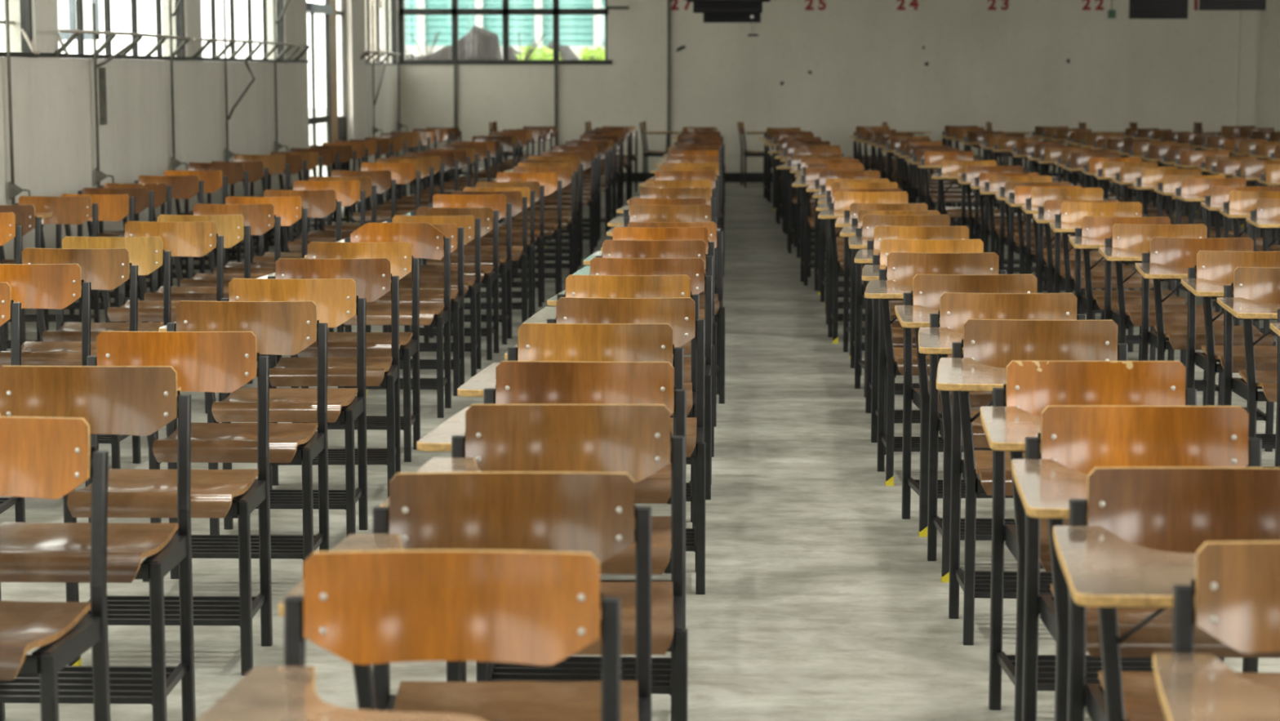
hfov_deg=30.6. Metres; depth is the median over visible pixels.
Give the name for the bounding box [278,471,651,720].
chair
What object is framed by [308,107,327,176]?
ground
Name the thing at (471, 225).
chair
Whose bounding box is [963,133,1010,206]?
chair
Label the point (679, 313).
chair
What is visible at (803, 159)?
chair
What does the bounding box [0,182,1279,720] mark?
floor
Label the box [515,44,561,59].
shrub
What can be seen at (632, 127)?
chair
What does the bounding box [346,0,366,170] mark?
trim
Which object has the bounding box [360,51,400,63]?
window rail
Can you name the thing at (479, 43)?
rock
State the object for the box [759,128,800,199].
chair
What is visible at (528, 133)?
chair
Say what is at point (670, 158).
chair
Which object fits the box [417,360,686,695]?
chair
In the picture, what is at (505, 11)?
window
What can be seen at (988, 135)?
chair
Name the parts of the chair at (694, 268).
backrest, seat, seat frame, leg, leg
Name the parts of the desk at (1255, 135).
backrest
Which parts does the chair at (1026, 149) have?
leg, leg, backrest, seat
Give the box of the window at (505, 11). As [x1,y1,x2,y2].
[398,0,612,64]
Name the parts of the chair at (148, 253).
leg, leg, seat, backrest, leg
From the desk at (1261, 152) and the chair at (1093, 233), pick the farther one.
the desk at (1261, 152)
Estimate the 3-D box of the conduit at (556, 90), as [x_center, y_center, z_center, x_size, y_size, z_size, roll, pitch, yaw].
[-1.135,-3.281,31.775,0.044,1.454,0.045,0,7,2]
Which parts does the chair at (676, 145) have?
backrest, leg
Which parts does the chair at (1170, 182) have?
leg, leg, backrest, seat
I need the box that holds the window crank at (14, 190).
[4,0,31,204]
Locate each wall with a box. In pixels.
[0,0,399,309]
[399,0,1279,173]
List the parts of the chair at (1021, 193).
leg, seat frame, leg, backrest, seat, leg, leg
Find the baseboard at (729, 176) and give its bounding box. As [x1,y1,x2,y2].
[436,172,1115,182]
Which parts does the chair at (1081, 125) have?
backrest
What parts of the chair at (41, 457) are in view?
seat, backrest, leg, seat frame, leg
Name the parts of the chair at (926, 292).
leg, shelf rail, leg, seat frame, seat, backrest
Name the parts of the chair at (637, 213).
leg, backrest, leg, leg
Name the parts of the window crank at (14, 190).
rod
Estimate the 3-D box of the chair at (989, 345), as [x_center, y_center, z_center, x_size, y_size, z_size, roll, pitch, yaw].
[1.041,0.330,6.136,0.542,0.823,0.642,1,7,6]
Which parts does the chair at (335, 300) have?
leg, leg, seat, seat frame, backrest, leg, shelf rail, leg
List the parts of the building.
post, post, post, post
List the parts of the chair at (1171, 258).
leg, leg, seat frame, backrest, seat, leg, shelf rail, leg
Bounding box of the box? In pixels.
[97,66,106,124]
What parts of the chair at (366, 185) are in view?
leg, seat, backrest, leg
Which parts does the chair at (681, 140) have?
backrest, leg, leg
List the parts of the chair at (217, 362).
leg, leg, seat, backrest, leg, seat frame, shelf rail, leg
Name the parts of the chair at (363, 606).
leg, backrest, leg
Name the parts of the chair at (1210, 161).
leg, leg, backrest, leg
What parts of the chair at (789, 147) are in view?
leg, leg, backrest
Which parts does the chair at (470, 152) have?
leg, leg, seat, backrest, leg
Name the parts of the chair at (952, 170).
leg, leg, backrest, seat, leg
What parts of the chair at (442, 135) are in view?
leg, leg, backrest, leg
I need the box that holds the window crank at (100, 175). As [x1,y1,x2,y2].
[92,3,114,187]
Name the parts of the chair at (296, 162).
leg, backrest, leg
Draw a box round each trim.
[0,51,309,62]
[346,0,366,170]
[1236,9,1258,125]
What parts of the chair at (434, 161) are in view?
leg, leg, seat, backrest, leg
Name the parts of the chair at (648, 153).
leg, backrest, leg, seat frame, seat, leg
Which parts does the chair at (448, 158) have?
leg, leg, seat, backrest, leg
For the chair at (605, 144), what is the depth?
22.45 m
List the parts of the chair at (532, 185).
backrest, seat, seat frame, leg, leg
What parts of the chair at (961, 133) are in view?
leg, leg, backrest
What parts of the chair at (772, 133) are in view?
leg, leg, backrest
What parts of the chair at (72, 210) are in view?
leg, seat, leg, backrest, leg, shelf rail, leg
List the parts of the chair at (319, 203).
leg, leg, seat, backrest, leg, leg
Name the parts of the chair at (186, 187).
leg, leg, backrest, leg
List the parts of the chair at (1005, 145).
leg, leg, backrest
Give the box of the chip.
[675,44,685,51]
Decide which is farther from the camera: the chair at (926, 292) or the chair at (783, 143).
the chair at (783, 143)
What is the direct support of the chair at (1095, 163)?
on the floor
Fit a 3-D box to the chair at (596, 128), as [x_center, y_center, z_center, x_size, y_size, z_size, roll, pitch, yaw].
[-0.379,-2.308,27.491,0.542,0.832,0.644,1,7,7]
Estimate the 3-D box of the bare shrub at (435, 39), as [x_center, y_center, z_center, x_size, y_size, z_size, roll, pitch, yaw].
[-3.446,-4.223,38.424,0.867,2.356,0.185,0,7,2]
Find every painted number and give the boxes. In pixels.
[671,0,690,9]
[804,0,826,9]
[896,0,918,9]
[987,0,1008,9]
[1081,0,1103,9]
[1194,0,1197,9]
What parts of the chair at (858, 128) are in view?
leg, leg, backrest, seat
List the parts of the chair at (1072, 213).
leg, leg, backrest, seat frame, seat, leg, leg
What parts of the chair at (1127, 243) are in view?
leg, leg, seat frame, backrest, seat, leg, shelf rail, leg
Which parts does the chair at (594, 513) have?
leg, leg, backrest, seat, seat frame, leg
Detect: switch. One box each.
[1107,0,1115,17]
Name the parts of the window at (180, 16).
rail, curved arm, window rail, curved arm, curved arm, lever, window rail, rail, window rail, rail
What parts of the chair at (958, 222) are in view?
leg, leg, backrest, seat, leg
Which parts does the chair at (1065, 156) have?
leg, leg, backrest, seat, leg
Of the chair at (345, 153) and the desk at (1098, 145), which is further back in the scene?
the desk at (1098, 145)
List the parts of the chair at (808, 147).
backrest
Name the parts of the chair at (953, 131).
leg, backrest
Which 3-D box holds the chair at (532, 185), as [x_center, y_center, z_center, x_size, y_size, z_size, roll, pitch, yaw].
[-0.890,-0.740,14.967,0.542,0.784,0.643,0,7,4]
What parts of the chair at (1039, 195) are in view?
leg, leg, seat frame, backrest, seat, leg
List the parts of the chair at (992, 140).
leg, leg, backrest, seat, leg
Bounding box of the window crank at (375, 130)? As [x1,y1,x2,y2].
[371,5,382,137]
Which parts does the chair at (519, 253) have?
seat, backrest, seat frame, leg, leg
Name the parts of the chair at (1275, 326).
leg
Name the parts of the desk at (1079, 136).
leg, backrest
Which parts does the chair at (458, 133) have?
backrest, leg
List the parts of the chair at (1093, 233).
leg, leg, backrest, seat frame, seat, leg, leg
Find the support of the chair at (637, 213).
on the floor
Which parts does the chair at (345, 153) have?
leg, leg, backrest, leg, leg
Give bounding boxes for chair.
[0,195,99,339]
[0,204,41,348]
[0,212,24,351]
[0,247,141,468]
[0,263,91,486]
[0,282,25,522]
[0,365,195,720]
[0,416,111,720]
[35,235,171,435]
[41,193,134,329]
[62,330,272,675]
[64,187,154,314]
[72,182,173,302]
[102,221,223,413]
[122,174,204,291]
[137,214,253,387]
[146,300,329,578]
[153,169,227,281]
[158,278,368,537]
[173,203,282,364]
[174,162,248,272]
[197,160,268,264]
[197,550,621,720]
[208,195,307,273]
[226,154,289,261]
[242,154,306,247]
[250,189,341,332]
[257,241,420,462]
[259,257,400,497]
[261,151,322,241]
[278,147,338,226]
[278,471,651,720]
[281,180,364,252]
[295,176,376,237]
[297,144,355,233]
[304,222,451,417]
[312,142,368,228]
[320,169,395,230]
[326,140,380,222]
[334,223,464,395]
[342,138,392,217]
[349,162,420,264]
[357,137,406,195]
[366,158,433,222]
[374,133,422,206]
[379,155,444,222]
[380,404,688,720]
[382,207,498,359]
[382,214,481,377]
[385,131,430,200]
[392,131,436,199]
[396,151,457,199]
[400,194,511,344]
[407,128,450,194]
[413,128,454,194]
[413,150,470,194]
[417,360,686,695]
[421,127,462,177]
[422,148,477,190]
[436,143,490,186]
[446,141,497,182]
[450,191,527,327]
[453,141,503,223]
[457,323,684,582]
[463,186,535,318]
[470,135,515,174]
[471,181,544,306]
[472,135,519,172]
[484,132,528,168]
[488,120,526,156]
[491,131,533,165]
[491,172,561,295]
[493,162,577,272]
[497,128,540,163]
[502,128,545,160]
[503,155,582,258]
[504,297,705,594]
[511,165,575,281]
[515,128,552,158]
[518,159,581,269]
[520,125,558,155]
[523,274,699,528]
[537,151,594,254]
[544,151,597,247]
[546,257,712,499]
[547,146,600,240]
[560,144,608,235]
[562,141,611,230]
[570,139,614,218]
[573,239,714,457]
[575,139,616,217]
[579,135,622,215]
[581,133,622,207]
[582,130,623,206]
[582,226,716,426]
[584,120,618,186]
[591,129,629,203]
[594,127,631,199]
[597,127,632,195]
[600,125,637,192]
[600,221,724,404]
[606,204,716,323]
[607,197,711,275]
[616,186,715,217]
[626,179,715,294]
[638,165,720,202]
[639,120,681,186]
[644,169,723,231]
[648,162,724,276]
[650,155,721,173]
[654,149,721,166]
[660,146,723,215]
[662,144,723,191]
[663,142,721,156]
[667,134,716,148]
[667,137,724,180]
[667,138,724,216]
[671,126,716,137]
[672,131,722,144]
[674,130,717,140]
[719,131,724,203]
[737,121,770,186]
[758,127,800,158]
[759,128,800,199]
[760,130,804,202]
[764,131,812,204]
[764,133,813,210]
[768,139,821,223]
[773,136,821,188]
[773,138,822,219]
[774,143,830,234]
[776,154,840,253]
[779,140,830,179]
[780,144,844,226]
[784,148,841,246]
[790,156,852,260]
[791,167,863,285]
[795,158,859,252]
[795,163,863,276]
[806,169,879,294]
[813,177,889,306]
[815,187,902,324]
[817,182,897,312]
[817,191,908,343]
[835,202,931,359]
[840,209,940,375]
[848,125,892,159]
[848,214,950,397]
[851,133,896,159]
[853,128,900,188]
[854,225,969,413]
[858,132,906,191]
[862,238,983,454]
[864,251,1006,485]
[867,132,913,203]
[874,136,919,203]
[880,138,935,209]
[882,121,931,177]
[883,135,931,209]
[893,140,948,206]
[894,274,1044,537]
[897,145,955,226]
[905,147,961,226]
[910,150,972,228]
[917,151,981,239]
[918,292,1086,582]
[931,160,999,255]
[936,319,1127,645]
[939,125,982,156]
[944,126,984,182]
[951,129,994,199]
[957,165,1032,274]
[960,130,1005,164]
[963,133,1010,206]
[970,172,1047,284]
[979,133,1028,207]
[979,175,1060,293]
[980,360,1224,720]
[982,137,1031,173]
[985,121,1035,165]
[991,137,1044,206]
[995,181,1075,293]
[1004,185,1096,319]
[1010,140,1063,213]
[1011,405,1279,720]
[1013,143,1064,213]
[1021,186,1116,319]
[1027,144,1084,218]
[1029,125,1071,183]
[1032,200,1134,351]
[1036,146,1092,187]
[1040,128,1084,185]
[1048,201,1156,360]
[1050,128,1097,186]
[1053,466,1279,720]
[1054,148,1115,196]
[1062,151,1130,235]
[1064,132,1108,191]
[1068,216,1187,379]
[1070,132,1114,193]
[1078,121,1122,187]
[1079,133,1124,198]
[1081,156,1151,207]
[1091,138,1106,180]
[1093,160,1165,213]
[1098,223,1223,405]
[1100,138,1149,204]
[1111,165,1188,264]
[1117,140,1168,213]
[1122,128,1159,157]
[1126,141,1185,215]
[1128,121,1137,128]
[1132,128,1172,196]
[1132,168,1211,271]
[1135,236,1275,451]
[1142,144,1195,219]
[1148,131,1190,201]
[1152,541,1279,720]
[1154,174,1239,289]
[1157,132,1200,204]
[1160,149,1222,226]
[1172,177,1262,296]
[1173,132,1215,208]
[1173,150,1240,233]
[1181,250,1279,448]
[1187,136,1234,213]
[1192,121,1218,150]
[1197,155,1259,236]
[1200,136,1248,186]
[1200,185,1279,311]
[1208,159,1279,244]
[1216,125,1255,156]
[1217,266,1279,467]
[1218,138,1265,220]
[1218,190,1279,325]
[1231,140,1279,226]
[1232,160,1279,233]
[1236,127,1275,156]
[1245,198,1279,336]
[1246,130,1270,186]
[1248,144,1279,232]
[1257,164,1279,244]
[1265,131,1279,141]
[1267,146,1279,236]
[1270,309,1279,467]
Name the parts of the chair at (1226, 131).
backrest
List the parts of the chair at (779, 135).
leg, leg, backrest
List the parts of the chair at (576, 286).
leg, backrest, seat, shelf rail, seat frame, leg, leg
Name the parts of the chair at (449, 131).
backrest, leg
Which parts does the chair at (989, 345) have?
leg, shelf rail, leg, seat frame, seat, backrest, leg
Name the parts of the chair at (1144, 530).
leg, seat frame, leg, backrest, seat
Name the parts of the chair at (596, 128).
backrest, seat, leg, leg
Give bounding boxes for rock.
[450,25,502,59]
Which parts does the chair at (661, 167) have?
backrest, leg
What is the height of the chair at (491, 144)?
0.825 m
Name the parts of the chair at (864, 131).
leg, leg, backrest, seat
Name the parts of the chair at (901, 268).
leg, shelf rail, leg, seat frame, seat, backrest, leg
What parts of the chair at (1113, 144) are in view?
leg, backrest, leg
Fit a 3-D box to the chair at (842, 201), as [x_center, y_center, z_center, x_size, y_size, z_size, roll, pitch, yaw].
[1.259,-0.510,12.944,0.542,0.823,0.645,1,7,5]
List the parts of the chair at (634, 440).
leg, leg, backrest, seat, seat frame, leg, leg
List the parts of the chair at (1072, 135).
backrest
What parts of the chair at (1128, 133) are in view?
backrest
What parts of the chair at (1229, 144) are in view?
backrest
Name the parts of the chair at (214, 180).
leg, leg, backrest, leg, leg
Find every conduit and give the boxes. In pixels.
[453,64,457,141]
[554,64,558,146]
[667,0,671,149]
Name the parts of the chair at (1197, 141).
leg, backrest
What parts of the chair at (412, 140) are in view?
leg, backrest, leg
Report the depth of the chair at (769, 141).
26.34 m
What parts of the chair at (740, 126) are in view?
leg, backrest, leg, seat frame, shelf rail, shelf rail, seat, leg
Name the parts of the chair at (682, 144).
backrest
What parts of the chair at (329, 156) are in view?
leg, seat, backrest, leg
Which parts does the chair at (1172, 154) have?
leg, leg, backrest, leg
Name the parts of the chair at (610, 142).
backrest, seat, leg, leg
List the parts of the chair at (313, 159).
leg, leg, backrest, leg, leg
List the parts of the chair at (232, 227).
leg, leg, seat, backrest, leg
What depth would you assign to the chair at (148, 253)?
9.61 m
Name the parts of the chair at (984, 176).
leg, leg, backrest, seat, leg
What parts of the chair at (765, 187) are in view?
leg, leg, backrest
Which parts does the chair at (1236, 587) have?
leg, backrest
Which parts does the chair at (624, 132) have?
backrest, seat, leg, leg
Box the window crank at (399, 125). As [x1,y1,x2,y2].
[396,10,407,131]
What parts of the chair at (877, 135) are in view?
leg, leg, seat, backrest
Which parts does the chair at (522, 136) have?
leg, seat, backrest, leg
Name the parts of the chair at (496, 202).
leg, leg, seat, backrest, leg, seat frame, leg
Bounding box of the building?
[404,0,604,59]
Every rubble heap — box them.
[405,44,452,59]
[509,45,531,59]
[545,41,578,59]
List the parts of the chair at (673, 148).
backrest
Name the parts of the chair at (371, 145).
leg, leg, backrest, leg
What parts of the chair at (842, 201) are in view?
leg, leg, seat frame, seat, backrest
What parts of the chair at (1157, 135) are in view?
leg, backrest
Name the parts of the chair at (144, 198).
leg, leg, backrest, leg, leg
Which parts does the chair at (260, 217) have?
leg, leg, seat, backrest, leg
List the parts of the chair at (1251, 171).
leg, backrest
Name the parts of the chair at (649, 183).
backrest, leg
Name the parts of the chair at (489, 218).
leg, leg, seat, backrest, seat frame, leg, shelf rail, leg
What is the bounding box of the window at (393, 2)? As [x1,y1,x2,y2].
[365,0,397,64]
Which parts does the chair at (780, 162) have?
leg, leg, backrest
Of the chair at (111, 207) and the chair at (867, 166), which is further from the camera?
the chair at (867, 166)
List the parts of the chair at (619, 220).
leg, backrest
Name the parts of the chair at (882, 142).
leg, leg, backrest, seat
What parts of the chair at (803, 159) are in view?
leg, leg, seat, backrest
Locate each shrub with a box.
[405,31,452,59]
[510,30,544,59]
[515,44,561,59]
[577,45,604,59]
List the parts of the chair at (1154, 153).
leg, leg, backrest, leg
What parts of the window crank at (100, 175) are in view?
rod, crank handle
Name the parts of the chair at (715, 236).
backrest, seat, shelf rail, seat frame, leg, leg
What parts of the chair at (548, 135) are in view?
backrest, leg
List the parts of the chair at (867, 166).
leg, leg, backrest, seat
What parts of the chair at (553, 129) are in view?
seat, backrest, leg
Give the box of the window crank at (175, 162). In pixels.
[168,0,187,170]
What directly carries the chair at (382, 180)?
on the floor
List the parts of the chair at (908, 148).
leg, leg, backrest, seat, leg, leg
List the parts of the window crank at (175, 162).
rod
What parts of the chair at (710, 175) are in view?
backrest, leg, seat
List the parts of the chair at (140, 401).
leg, backrest, seat, leg, seat frame, shelf rail, leg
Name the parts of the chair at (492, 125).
backrest, seat frame, seat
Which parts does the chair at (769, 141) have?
leg, backrest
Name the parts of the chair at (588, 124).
backrest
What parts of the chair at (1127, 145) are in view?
leg, backrest, leg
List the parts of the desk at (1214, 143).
backrest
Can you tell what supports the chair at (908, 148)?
on the floor
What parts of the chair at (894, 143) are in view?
leg, leg, backrest, seat, leg, leg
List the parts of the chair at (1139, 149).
leg, backrest, leg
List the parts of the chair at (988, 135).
leg, backrest, leg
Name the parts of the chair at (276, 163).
leg, backrest, leg, leg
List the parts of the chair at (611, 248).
backrest, seat, leg, leg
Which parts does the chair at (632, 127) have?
backrest, seat, leg, leg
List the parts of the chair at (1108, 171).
leg, leg, backrest, seat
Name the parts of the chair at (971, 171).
leg, leg, seat frame, backrest, seat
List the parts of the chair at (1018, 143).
leg, backrest, seat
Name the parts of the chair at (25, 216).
backrest, leg, leg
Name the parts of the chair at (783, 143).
leg, leg, backrest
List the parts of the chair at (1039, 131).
backrest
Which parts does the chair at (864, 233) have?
leg, shelf rail, seat frame, leg, seat, backrest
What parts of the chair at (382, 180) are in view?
leg, leg, seat, backrest, leg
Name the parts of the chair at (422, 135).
backrest, leg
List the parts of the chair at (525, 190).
backrest, seat, seat frame, leg, leg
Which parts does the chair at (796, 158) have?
leg, leg, seat, backrest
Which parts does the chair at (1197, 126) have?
backrest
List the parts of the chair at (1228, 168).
leg, backrest, leg, leg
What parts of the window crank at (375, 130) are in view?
rod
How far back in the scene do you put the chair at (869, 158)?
27.69 m
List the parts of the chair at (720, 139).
backrest, leg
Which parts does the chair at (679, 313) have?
leg, backrest, seat, shelf rail, seat frame, leg, leg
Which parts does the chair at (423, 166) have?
leg, seat, backrest, leg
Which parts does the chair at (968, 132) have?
backrest, leg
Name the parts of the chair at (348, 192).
leg, leg, seat, backrest, leg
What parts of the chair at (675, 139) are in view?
backrest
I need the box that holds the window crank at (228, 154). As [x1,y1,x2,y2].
[222,0,237,161]
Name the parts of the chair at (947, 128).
leg, backrest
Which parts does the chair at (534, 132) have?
leg, seat, backrest, leg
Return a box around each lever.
[170,0,182,17]
[227,59,255,119]
[274,0,289,24]
[373,64,385,105]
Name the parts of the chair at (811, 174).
leg, leg, seat, backrest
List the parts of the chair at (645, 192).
backrest, leg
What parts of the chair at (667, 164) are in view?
backrest, leg, leg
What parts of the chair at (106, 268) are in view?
leg, seat, backrest, leg, shelf rail, leg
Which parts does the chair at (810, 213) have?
leg, seat, backrest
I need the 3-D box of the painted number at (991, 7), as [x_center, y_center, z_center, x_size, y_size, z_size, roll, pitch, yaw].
[4.803,-4.787,31.398,0.282,0.178,0.003,0,7,2]
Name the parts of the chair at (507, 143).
seat, backrest, leg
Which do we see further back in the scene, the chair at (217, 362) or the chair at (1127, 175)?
the chair at (1127, 175)
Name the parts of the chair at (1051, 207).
leg, leg, backrest, seat frame, seat, leg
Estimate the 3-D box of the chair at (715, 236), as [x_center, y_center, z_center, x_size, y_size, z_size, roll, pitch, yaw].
[0.117,-0.211,10.614,0.542,0.801,0.649,0,7,4]
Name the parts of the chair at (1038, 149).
leg, leg, backrest, seat, leg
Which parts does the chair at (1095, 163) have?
leg, leg, backrest, seat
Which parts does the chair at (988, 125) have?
backrest, seat frame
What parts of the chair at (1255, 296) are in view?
leg, seat frame, leg, backrest, seat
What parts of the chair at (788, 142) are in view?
backrest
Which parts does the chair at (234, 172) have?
leg, seat, leg, backrest, leg, leg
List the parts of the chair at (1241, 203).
leg, leg, backrest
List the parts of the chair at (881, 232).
leg, seat, backrest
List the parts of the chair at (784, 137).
backrest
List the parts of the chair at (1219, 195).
leg, leg, backrest, seat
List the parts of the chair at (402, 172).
leg, leg, seat, backrest, leg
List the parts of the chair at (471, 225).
leg, leg, backrest, seat, seat frame, leg, leg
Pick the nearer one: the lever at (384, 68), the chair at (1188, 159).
the chair at (1188, 159)
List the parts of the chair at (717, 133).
backrest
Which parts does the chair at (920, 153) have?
leg, leg, backrest, seat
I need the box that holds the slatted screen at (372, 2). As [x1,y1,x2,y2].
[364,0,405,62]
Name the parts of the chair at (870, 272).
leg, leg, seat, backrest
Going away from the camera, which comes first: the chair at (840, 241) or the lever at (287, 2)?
the chair at (840, 241)
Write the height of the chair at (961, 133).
0.814 m
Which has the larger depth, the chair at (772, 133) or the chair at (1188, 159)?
the chair at (772, 133)
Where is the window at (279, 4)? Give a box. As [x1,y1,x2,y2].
[202,0,284,62]
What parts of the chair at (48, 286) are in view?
backrest, leg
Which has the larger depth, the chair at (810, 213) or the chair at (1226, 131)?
the chair at (1226, 131)
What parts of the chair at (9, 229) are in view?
leg, backrest, leg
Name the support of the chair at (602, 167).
on the floor
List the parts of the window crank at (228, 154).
rod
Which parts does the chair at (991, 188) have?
leg, leg, seat frame, backrest, seat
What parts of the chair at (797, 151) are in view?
leg, leg, backrest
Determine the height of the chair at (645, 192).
0.823 m
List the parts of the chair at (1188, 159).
leg, leg, backrest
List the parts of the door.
rail, kick panel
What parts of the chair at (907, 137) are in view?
leg, backrest, seat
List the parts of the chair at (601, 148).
backrest, seat, leg, leg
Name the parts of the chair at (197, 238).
leg, leg, seat, backrest, leg, leg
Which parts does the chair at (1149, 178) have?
leg, leg, backrest, seat, leg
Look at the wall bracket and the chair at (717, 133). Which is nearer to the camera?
the chair at (717, 133)
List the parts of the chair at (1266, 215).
leg, leg, backrest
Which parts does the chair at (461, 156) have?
leg, seat, backrest, leg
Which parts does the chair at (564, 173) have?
seat, backrest, seat frame, leg, leg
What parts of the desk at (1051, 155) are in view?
leg, leg, backrest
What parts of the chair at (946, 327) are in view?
leg, shelf rail, leg, seat frame, seat, backrest, leg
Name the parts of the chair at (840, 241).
leg, seat, backrest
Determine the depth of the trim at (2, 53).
17.42 m
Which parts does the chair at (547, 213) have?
seat, backrest, leg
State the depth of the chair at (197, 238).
10.54 m
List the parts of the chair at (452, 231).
leg, seat, backrest, seat frame, leg, leg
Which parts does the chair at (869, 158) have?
seat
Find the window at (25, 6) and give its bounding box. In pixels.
[0,0,38,57]
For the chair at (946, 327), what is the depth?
7.13 m
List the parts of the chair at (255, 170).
leg, backrest, leg, leg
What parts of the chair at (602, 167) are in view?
backrest, seat, leg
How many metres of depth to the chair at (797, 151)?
20.31 m
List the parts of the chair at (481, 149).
leg, seat, backrest, leg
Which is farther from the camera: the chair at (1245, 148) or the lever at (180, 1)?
the chair at (1245, 148)
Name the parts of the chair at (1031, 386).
leg, shelf rail, leg, seat frame, seat, backrest, leg, leg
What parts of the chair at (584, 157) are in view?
backrest, seat, seat frame, leg, leg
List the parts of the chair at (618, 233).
backrest, seat, leg, leg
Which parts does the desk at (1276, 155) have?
backrest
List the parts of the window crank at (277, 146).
rod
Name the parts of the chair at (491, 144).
leg, leg, seat, backrest, leg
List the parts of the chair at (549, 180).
backrest, seat, seat frame, leg, leg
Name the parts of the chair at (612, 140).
seat, backrest, leg, leg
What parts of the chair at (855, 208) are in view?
leg, shelf rail, leg, backrest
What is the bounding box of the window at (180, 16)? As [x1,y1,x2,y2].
[0,0,310,67]
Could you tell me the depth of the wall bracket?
31.53 m
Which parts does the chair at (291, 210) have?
leg, leg, seat, backrest, leg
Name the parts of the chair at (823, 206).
leg, seat, backrest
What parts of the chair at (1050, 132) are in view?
leg, backrest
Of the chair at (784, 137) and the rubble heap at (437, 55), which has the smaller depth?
the chair at (784, 137)
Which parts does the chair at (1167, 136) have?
backrest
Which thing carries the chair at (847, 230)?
on the floor
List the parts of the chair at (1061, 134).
leg, backrest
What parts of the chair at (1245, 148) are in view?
backrest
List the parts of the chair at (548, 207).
backrest, seat, leg, leg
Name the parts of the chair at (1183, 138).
backrest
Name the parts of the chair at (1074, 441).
leg, leg, seat frame, backrest, seat, leg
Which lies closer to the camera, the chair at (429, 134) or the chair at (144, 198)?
the chair at (144, 198)
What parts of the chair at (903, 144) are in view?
leg, leg, backrest, seat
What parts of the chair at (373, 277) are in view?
leg, leg, seat, backrest, seat frame, leg, leg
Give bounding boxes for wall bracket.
[605,5,629,8]
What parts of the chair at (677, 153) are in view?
backrest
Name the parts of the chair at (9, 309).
backrest, shelf rail, leg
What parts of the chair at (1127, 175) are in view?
leg, leg, backrest, seat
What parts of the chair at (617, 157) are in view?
backrest, leg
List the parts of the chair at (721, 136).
leg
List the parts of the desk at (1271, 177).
leg, backrest, leg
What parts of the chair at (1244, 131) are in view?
backrest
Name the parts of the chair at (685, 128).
backrest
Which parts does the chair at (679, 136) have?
backrest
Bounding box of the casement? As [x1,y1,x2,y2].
[57,0,99,39]
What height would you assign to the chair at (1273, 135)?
0.824 m
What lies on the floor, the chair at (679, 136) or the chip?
the chair at (679, 136)
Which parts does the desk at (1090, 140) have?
leg, leg, backrest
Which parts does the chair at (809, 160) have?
seat, backrest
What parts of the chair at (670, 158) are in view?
backrest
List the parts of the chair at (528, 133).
leg, seat, backrest, leg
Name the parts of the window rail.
rail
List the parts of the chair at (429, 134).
leg, leg, backrest, leg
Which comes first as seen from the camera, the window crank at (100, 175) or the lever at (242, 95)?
the window crank at (100, 175)
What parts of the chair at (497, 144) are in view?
seat, backrest, leg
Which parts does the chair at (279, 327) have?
leg, leg, seat, seat frame, backrest, leg, shelf rail, leg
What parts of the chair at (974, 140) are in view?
leg, leg, backrest, leg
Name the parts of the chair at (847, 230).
leg, leg, backrest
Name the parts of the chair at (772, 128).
backrest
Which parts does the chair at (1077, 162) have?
leg, leg, backrest, seat, leg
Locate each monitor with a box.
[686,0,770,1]
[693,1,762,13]
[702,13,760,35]
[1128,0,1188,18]
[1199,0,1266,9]
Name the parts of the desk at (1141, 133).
leg, backrest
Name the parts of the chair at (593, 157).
backrest, seat, leg, leg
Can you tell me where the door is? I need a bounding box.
[306,0,346,176]
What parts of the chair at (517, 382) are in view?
leg, leg, shelf rail, backrest, seat, seat frame, shelf rail, leg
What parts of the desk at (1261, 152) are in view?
leg, backrest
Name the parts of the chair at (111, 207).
leg, leg, backrest, leg, leg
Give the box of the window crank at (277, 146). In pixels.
[272,0,288,151]
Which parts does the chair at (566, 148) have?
backrest, seat, leg, leg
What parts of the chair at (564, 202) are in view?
backrest, seat, leg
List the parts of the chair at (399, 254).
leg, leg, seat, seat frame, backrest, leg, shelf rail, leg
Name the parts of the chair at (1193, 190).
leg, shelf rail, leg, backrest, seat, leg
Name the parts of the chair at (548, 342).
leg, backrest, seat, seat frame, leg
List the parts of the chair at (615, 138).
backrest, seat, leg, leg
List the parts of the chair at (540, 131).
leg, seat, backrest, leg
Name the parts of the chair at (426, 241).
leg, leg, seat, seat frame, backrest, leg, shelf rail, leg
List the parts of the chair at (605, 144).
backrest, seat, leg, leg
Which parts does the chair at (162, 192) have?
leg, leg, seat, backrest, leg, leg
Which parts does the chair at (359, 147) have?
leg, backrest, leg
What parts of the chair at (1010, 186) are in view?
leg, leg, seat frame, backrest, seat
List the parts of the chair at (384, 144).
leg, leg, backrest, leg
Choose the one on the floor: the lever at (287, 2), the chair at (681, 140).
the chair at (681, 140)
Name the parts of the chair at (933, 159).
leg, leg, seat frame, backrest, seat, leg, leg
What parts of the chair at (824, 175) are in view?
leg, leg, seat, backrest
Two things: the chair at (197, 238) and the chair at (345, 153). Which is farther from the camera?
the chair at (345, 153)
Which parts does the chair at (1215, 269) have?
leg, seat frame, leg, backrest, seat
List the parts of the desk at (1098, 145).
backrest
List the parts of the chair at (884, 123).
backrest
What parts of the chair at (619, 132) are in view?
backrest, seat, leg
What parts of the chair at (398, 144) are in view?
leg, backrest, leg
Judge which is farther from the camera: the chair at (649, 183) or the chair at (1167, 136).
the chair at (1167, 136)
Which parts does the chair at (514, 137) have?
seat, backrest, leg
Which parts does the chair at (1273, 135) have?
backrest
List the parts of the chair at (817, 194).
leg, leg, seat, backrest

